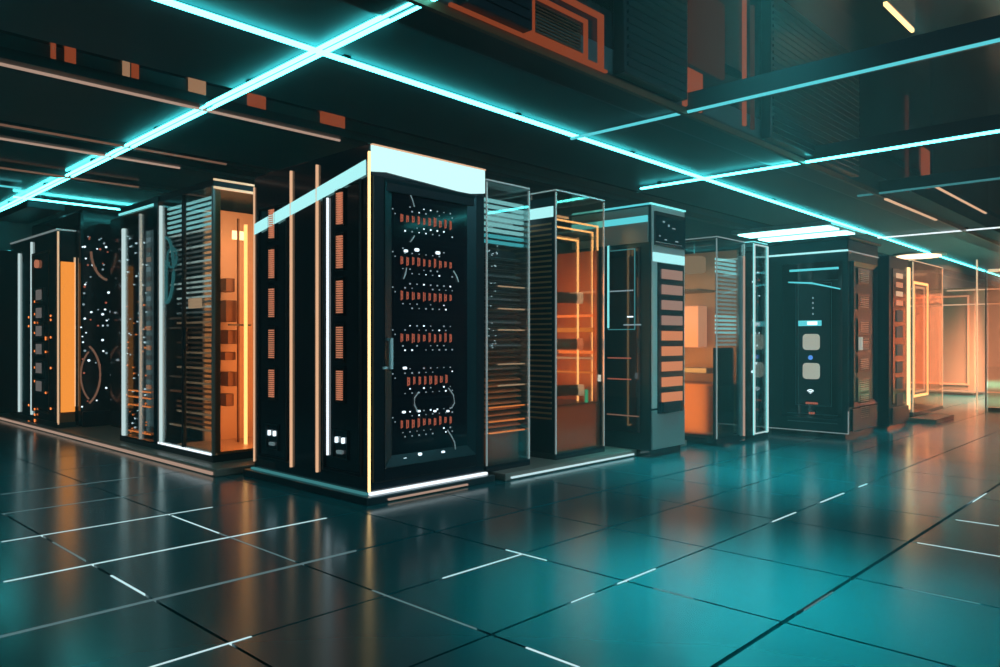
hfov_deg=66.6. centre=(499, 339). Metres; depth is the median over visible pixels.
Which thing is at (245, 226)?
light
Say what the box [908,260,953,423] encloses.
rack
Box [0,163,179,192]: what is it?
trim
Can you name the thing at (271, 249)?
vent
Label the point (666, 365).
light
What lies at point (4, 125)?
light
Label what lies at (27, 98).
ceiling
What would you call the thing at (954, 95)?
ceiling panel
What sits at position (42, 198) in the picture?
tube light
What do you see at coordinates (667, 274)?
light
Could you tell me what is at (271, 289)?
vent
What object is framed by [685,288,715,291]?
shelf
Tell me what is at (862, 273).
vent
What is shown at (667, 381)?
light
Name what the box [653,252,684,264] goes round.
light
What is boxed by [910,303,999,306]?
light
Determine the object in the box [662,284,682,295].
light
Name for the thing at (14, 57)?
trim
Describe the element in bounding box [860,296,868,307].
vent grille
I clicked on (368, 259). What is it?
rack
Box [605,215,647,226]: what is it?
light
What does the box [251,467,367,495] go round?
light
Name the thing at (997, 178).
tube light
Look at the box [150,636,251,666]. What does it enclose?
light strip
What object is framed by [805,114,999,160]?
trim
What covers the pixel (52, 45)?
lamp
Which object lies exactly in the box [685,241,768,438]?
rack
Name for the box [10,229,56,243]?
light
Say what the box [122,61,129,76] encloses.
lamp
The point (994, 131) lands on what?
tube light
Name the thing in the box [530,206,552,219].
light
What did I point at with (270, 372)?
vent grille
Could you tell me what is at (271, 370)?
vent
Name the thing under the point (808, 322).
light
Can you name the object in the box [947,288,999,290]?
light
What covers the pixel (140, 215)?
light
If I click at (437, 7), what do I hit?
trim
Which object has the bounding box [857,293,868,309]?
vent
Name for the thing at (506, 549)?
light strip
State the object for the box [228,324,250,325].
shelf
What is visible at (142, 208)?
light
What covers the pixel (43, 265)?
tall cabinet
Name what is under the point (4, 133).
trim
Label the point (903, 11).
light bar
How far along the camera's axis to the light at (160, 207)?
7.03 m
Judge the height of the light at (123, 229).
2.080 m
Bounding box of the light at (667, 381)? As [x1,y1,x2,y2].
[662,376,682,386]
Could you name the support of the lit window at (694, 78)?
in the wall at (882, 93)
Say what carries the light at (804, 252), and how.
attached to the tall cabinet at (823, 292)
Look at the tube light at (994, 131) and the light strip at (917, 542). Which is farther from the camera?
the tube light at (994, 131)
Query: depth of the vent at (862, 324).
8.61 m
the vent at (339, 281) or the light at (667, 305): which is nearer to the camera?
the vent at (339, 281)
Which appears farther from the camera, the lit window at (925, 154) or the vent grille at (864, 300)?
the lit window at (925, 154)
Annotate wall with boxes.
[0,221,38,249]
[535,0,999,232]
[943,281,999,366]
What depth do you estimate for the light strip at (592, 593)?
3.19 m
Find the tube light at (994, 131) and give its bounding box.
[804,129,999,162]
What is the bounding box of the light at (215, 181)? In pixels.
[213,178,254,186]
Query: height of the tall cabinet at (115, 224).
2.440 m
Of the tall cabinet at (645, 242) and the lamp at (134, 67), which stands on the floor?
the tall cabinet at (645, 242)
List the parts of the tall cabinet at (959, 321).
door frame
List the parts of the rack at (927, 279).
neon frame, neon frame, glass panel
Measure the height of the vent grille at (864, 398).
0.118 m
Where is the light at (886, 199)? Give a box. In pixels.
[884,198,936,220]
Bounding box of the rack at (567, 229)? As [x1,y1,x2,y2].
[530,189,604,459]
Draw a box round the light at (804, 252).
[769,249,847,256]
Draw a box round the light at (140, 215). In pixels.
[139,214,141,438]
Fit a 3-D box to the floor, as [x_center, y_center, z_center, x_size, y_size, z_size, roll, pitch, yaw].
[5.577,1.140,15.649,19.900,0.120,42.560,0,0,44]
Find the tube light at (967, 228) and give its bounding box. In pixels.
[877,227,999,238]
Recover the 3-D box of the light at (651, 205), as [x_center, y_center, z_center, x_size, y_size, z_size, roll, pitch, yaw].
[1.586,-1.252,7.189,0.024,0.014,0.620,0,0,44]
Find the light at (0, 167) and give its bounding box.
[0,167,138,187]
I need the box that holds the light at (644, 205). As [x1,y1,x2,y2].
[605,202,648,210]
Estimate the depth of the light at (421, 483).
5.37 m
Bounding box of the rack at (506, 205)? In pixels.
[484,179,529,471]
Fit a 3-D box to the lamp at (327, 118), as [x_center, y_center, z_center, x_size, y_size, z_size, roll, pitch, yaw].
[-1.766,-2.385,8.035,0.038,0.310,0.286,0,0,44]
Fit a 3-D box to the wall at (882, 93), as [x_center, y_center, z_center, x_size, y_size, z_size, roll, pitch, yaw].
[7.864,-3.345,13.569,0.080,1.950,41.500,0,0,44]
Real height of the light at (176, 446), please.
0.017 m
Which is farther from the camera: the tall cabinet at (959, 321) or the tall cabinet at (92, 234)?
the tall cabinet at (959, 321)
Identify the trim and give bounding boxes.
[0,30,989,280]
[0,46,994,286]
[0,120,911,285]
[0,128,911,287]
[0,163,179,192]
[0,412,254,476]
[338,0,999,253]
[342,0,999,252]
[405,0,999,246]
[448,2,607,72]
[488,440,686,480]
[687,15,999,112]
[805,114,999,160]
[879,165,999,191]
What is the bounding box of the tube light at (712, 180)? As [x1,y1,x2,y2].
[705,178,929,252]
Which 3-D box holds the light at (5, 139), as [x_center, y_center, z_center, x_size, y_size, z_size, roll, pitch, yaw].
[-6.415,-2.130,6.866,0.024,0.020,7.100,0,0,44]
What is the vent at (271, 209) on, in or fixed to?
attached to the rack at (368, 259)
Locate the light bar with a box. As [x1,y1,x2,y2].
[882,0,914,32]
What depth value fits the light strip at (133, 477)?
5.64 m
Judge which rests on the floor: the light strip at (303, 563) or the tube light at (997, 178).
the light strip at (303, 563)
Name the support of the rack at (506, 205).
on the trim at (536, 464)
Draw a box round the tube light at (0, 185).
[0,185,21,188]
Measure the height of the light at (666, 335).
0.088 m
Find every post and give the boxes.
[976,260,977,409]
[985,270,986,409]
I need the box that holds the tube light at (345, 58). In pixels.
[153,0,702,177]
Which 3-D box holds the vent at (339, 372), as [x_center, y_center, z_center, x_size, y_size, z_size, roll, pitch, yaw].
[-1.106,0.312,5.267,0.110,0.252,0.016,0,0,44]
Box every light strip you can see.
[0,417,212,474]
[0,550,356,637]
[1,477,136,494]
[2,507,211,541]
[3,496,123,514]
[3,518,325,581]
[52,542,85,561]
[110,575,144,595]
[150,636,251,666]
[172,515,218,533]
[219,533,294,561]
[372,590,476,629]
[442,554,521,578]
[506,549,546,560]
[511,453,633,478]
[525,647,579,666]
[571,593,594,602]
[617,568,655,583]
[653,588,692,598]
[804,592,832,610]
[903,588,979,603]
[917,542,999,556]
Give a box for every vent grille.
[268,209,273,237]
[268,249,273,277]
[268,288,273,316]
[268,330,273,357]
[268,370,273,396]
[336,371,342,399]
[860,271,868,282]
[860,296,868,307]
[860,359,868,369]
[860,379,868,390]
[860,394,868,403]
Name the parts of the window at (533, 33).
frame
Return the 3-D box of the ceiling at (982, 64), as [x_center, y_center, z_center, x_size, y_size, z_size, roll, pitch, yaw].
[10.225,-4.420,11.321,6.600,0.200,41.500,0,0,44]
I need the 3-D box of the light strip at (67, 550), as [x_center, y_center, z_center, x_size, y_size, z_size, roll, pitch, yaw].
[-2.212,1.089,3.900,0.492,0.022,0.010,0,0,44]
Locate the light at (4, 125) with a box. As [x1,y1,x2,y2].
[0,123,226,164]
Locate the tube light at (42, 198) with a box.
[13,196,119,209]
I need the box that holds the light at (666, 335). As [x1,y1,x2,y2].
[662,331,682,339]
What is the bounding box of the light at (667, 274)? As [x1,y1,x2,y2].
[662,269,682,280]
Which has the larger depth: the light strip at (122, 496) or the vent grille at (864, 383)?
the vent grille at (864, 383)
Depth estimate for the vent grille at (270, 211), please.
5.89 m
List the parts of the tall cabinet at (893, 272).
panel, kick panel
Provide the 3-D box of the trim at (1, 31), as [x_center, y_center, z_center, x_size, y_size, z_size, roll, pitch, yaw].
[5.539,-2.520,15.782,0.060,0.300,41.500,0,0,44]
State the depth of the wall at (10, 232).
13.88 m
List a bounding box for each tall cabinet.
[0,200,75,427]
[32,209,121,426]
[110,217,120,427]
[605,202,685,456]
[765,235,880,437]
[873,255,909,429]
[910,287,984,395]
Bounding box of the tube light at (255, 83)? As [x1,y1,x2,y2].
[0,0,435,211]
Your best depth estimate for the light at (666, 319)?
7.19 m
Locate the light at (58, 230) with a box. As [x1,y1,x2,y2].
[57,228,75,231]
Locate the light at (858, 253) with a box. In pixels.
[848,250,878,257]
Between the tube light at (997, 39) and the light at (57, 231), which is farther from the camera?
the light at (57, 231)
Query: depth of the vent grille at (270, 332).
5.90 m
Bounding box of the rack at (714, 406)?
[684,236,755,446]
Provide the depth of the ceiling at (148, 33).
6.76 m
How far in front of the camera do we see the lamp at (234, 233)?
7.14 m
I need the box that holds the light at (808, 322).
[807,321,816,324]
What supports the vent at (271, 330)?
attached to the rack at (368, 259)
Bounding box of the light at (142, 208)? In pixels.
[119,203,153,215]
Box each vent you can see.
[267,205,276,240]
[267,245,276,280]
[267,285,276,319]
[267,326,276,360]
[267,366,276,399]
[334,187,345,227]
[334,231,345,271]
[334,276,345,315]
[334,323,345,360]
[334,367,345,403]
[857,268,868,285]
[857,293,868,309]
[857,319,868,334]
[857,336,868,351]
[857,356,868,371]
[857,376,868,393]
[857,392,868,406]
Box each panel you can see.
[253,159,365,471]
[930,55,987,212]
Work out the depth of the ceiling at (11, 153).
10.23 m
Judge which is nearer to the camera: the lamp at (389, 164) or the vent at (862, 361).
the lamp at (389, 164)
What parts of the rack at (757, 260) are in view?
glass panel, neon frame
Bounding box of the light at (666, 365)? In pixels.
[662,361,682,370]
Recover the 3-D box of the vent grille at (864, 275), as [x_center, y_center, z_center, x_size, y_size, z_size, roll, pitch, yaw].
[4.139,-0.713,8.646,0.007,0.118,0.264,0,0,44]
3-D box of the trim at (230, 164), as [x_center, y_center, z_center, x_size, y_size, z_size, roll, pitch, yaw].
[4.105,-2.230,17.148,0.200,0.180,41.500,0,0,44]
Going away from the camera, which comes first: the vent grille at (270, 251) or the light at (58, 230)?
the vent grille at (270, 251)
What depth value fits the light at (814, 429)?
8.55 m
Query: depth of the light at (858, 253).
8.64 m
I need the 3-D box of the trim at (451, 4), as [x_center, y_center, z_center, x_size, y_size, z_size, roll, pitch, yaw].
[0.265,-2.145,5.478,0.026,0.020,1.700,0,0,44]
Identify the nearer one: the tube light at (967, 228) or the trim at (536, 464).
the trim at (536, 464)
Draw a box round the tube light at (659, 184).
[640,162,799,189]
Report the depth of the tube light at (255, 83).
6.40 m
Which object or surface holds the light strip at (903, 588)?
on the floor
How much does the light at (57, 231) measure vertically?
2.240 m
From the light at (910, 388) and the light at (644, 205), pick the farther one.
the light at (910, 388)
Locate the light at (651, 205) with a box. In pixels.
[649,202,685,211]
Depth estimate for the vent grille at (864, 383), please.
8.65 m
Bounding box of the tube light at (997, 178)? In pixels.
[857,177,999,196]
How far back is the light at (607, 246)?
7.27 m
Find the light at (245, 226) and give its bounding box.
[244,225,246,443]
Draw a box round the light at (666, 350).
[662,346,682,355]
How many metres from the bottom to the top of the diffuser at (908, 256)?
0.030 m
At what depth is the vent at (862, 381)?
8.61 m
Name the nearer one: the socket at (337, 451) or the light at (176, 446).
the socket at (337, 451)
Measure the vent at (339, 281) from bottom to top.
0.272 m
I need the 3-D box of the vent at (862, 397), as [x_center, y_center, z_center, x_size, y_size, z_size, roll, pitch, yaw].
[4.123,0.680,8.640,0.010,0.180,0.362,0,0,44]
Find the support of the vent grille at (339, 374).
attached to the rack at (368, 259)
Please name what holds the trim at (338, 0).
attached to the wall at (993, 296)
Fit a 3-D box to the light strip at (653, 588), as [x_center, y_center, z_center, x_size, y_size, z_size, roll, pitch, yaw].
[0.738,1.089,3.247,0.190,0.022,0.008,0,0,44]
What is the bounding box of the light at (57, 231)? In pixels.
[57,231,58,424]
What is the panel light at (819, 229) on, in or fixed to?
attached to the ceiling at (148, 33)
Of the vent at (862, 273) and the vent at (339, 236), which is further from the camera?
the vent at (862, 273)
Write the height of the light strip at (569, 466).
0.013 m
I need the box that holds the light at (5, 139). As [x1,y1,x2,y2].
[0,137,179,168]
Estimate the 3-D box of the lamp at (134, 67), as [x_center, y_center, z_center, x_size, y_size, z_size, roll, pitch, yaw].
[-3.152,-2.385,6.579,0.038,0.310,0.050,0,0,44]
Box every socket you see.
[336,450,343,453]
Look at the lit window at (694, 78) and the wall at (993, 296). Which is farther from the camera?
the wall at (993, 296)
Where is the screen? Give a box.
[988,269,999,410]
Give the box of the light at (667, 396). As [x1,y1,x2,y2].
[662,391,682,401]
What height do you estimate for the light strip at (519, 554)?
0.022 m
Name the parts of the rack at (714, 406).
panel, panel, glass panel, kick plate, corner post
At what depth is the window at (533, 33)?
5.77 m
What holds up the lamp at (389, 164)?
on the rack at (368, 259)
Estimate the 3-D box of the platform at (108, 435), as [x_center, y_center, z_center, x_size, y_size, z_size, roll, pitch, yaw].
[-3.884,1.050,9.082,6.650,0.060,2.200,0,0,44]
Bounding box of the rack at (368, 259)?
[243,143,494,505]
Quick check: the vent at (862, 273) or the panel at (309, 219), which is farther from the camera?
the vent at (862, 273)
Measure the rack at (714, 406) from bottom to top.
2.141 m
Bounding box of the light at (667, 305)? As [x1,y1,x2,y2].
[662,300,682,310]
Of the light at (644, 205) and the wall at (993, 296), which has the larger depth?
the wall at (993, 296)
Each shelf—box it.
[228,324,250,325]
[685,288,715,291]
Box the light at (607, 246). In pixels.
[607,246,608,327]
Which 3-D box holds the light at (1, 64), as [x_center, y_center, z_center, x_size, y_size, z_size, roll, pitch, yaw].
[-4.361,-2.125,5.325,0.020,0.020,7.700,0,0,44]
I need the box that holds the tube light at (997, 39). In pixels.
[570,38,999,139]
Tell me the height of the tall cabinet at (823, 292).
2.220 m
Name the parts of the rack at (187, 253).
glass panel, post, glass panel, handle, glass panel, corner post, floor panel, panel, rod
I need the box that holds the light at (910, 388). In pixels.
[910,388,999,392]
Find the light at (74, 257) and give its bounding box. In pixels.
[74,257,75,405]
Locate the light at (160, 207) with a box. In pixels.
[159,206,161,443]
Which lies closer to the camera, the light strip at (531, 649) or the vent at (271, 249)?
the light strip at (531, 649)
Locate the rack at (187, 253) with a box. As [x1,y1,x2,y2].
[119,178,254,462]
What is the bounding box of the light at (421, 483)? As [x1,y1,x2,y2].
[368,472,487,495]
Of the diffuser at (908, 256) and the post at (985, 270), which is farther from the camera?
the diffuser at (908, 256)
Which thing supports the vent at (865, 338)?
attached to the tall cabinet at (823, 292)
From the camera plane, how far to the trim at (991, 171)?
10.40 m
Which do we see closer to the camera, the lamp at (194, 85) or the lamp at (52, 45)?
the lamp at (52, 45)
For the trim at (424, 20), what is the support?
attached to the wall at (993, 296)
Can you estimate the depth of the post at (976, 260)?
11.75 m
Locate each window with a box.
[524,0,603,68]
[682,67,702,112]
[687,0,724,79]
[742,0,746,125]
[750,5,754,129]
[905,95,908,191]
[921,147,929,188]
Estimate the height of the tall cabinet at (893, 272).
2.100 m
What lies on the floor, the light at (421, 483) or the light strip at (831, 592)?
the light strip at (831, 592)
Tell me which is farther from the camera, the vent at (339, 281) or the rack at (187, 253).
the rack at (187, 253)
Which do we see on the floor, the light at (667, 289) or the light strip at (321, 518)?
the light strip at (321, 518)
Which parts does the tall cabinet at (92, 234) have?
curved trim, curved trim, kick panel, curved trim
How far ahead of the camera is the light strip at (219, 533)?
3.94 m
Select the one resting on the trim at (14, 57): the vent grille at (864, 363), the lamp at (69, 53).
the lamp at (69, 53)
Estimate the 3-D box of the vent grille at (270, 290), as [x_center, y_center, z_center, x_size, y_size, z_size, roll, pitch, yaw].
[-1.766,-0.287,5.890,0.070,0.218,0.016,0,0,44]
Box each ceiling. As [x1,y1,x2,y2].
[0,0,999,282]
[0,33,990,287]
[0,140,911,289]
[590,0,999,219]
[832,0,999,144]
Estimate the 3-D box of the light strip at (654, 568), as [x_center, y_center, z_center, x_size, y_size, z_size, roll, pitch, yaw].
[0.628,1.089,3.484,0.009,0.022,0.305,0,0,44]
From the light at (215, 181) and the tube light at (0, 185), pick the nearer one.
the light at (215, 181)
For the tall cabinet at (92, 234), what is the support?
on the floor
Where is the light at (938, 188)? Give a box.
[935,187,986,213]
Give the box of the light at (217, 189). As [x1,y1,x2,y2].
[213,186,252,193]
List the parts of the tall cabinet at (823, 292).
door, door glass, inset frame, light rod, light rod, control panel, handle, kick panel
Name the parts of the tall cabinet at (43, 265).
knob, panel, panel, panel, amber panel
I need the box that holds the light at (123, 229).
[122,228,124,435]
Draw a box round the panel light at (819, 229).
[731,220,864,242]
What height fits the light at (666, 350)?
0.088 m
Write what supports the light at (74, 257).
attached to the tall cabinet at (43, 265)
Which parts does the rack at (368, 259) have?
control panel, panel, panel, control panel, panel, handle, plinth trim, header trim, door, door glass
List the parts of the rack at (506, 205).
glass panel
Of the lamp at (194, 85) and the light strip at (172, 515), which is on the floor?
the light strip at (172, 515)
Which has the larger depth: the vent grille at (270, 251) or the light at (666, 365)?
the light at (666, 365)
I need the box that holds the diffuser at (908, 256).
[897,254,940,258]
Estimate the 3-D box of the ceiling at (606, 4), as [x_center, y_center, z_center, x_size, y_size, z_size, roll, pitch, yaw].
[3.409,-2.720,17.809,12.380,0.100,41.500,0,0,44]
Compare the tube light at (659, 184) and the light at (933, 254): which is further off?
the light at (933, 254)
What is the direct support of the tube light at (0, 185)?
hanging from the ceiling at (11, 153)
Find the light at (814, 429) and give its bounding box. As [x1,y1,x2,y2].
[769,427,847,433]
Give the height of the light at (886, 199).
0.020 m
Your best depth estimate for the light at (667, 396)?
7.19 m
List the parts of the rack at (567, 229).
louvre panel, panel, glass panel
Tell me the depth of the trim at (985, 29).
6.01 m
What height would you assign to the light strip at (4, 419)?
0.023 m
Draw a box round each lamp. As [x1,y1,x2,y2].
[50,42,55,58]
[64,46,75,63]
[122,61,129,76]
[131,63,138,78]
[188,77,205,94]
[232,231,243,239]
[247,92,265,109]
[320,111,344,128]
[371,145,484,193]
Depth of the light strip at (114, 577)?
3.35 m
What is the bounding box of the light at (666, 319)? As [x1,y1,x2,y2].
[662,315,682,324]
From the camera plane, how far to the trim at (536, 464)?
6.39 m
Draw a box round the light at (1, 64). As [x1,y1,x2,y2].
[0,62,339,141]
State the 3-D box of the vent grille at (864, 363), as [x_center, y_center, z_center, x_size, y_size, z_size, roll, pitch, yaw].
[4.139,0.273,8.646,0.007,0.118,0.264,0,0,44]
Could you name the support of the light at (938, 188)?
attached to the ceiling panel at (954, 95)
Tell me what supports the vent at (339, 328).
attached to the rack at (368, 259)
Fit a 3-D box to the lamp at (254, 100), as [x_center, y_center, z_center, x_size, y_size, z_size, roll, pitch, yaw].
[-2.366,-2.385,7.404,0.038,0.310,0.179,0,0,44]
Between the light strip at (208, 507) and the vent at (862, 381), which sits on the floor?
the light strip at (208, 507)
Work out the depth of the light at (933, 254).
18.89 m
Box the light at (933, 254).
[891,251,946,258]
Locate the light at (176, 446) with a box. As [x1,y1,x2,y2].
[158,442,211,455]
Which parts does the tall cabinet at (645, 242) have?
inset frame, panel, header panel, kick panel, panel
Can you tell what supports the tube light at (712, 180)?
hanging from the ceiling at (148, 33)
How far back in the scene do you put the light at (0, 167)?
9.91 m
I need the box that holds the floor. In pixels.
[0,367,999,666]

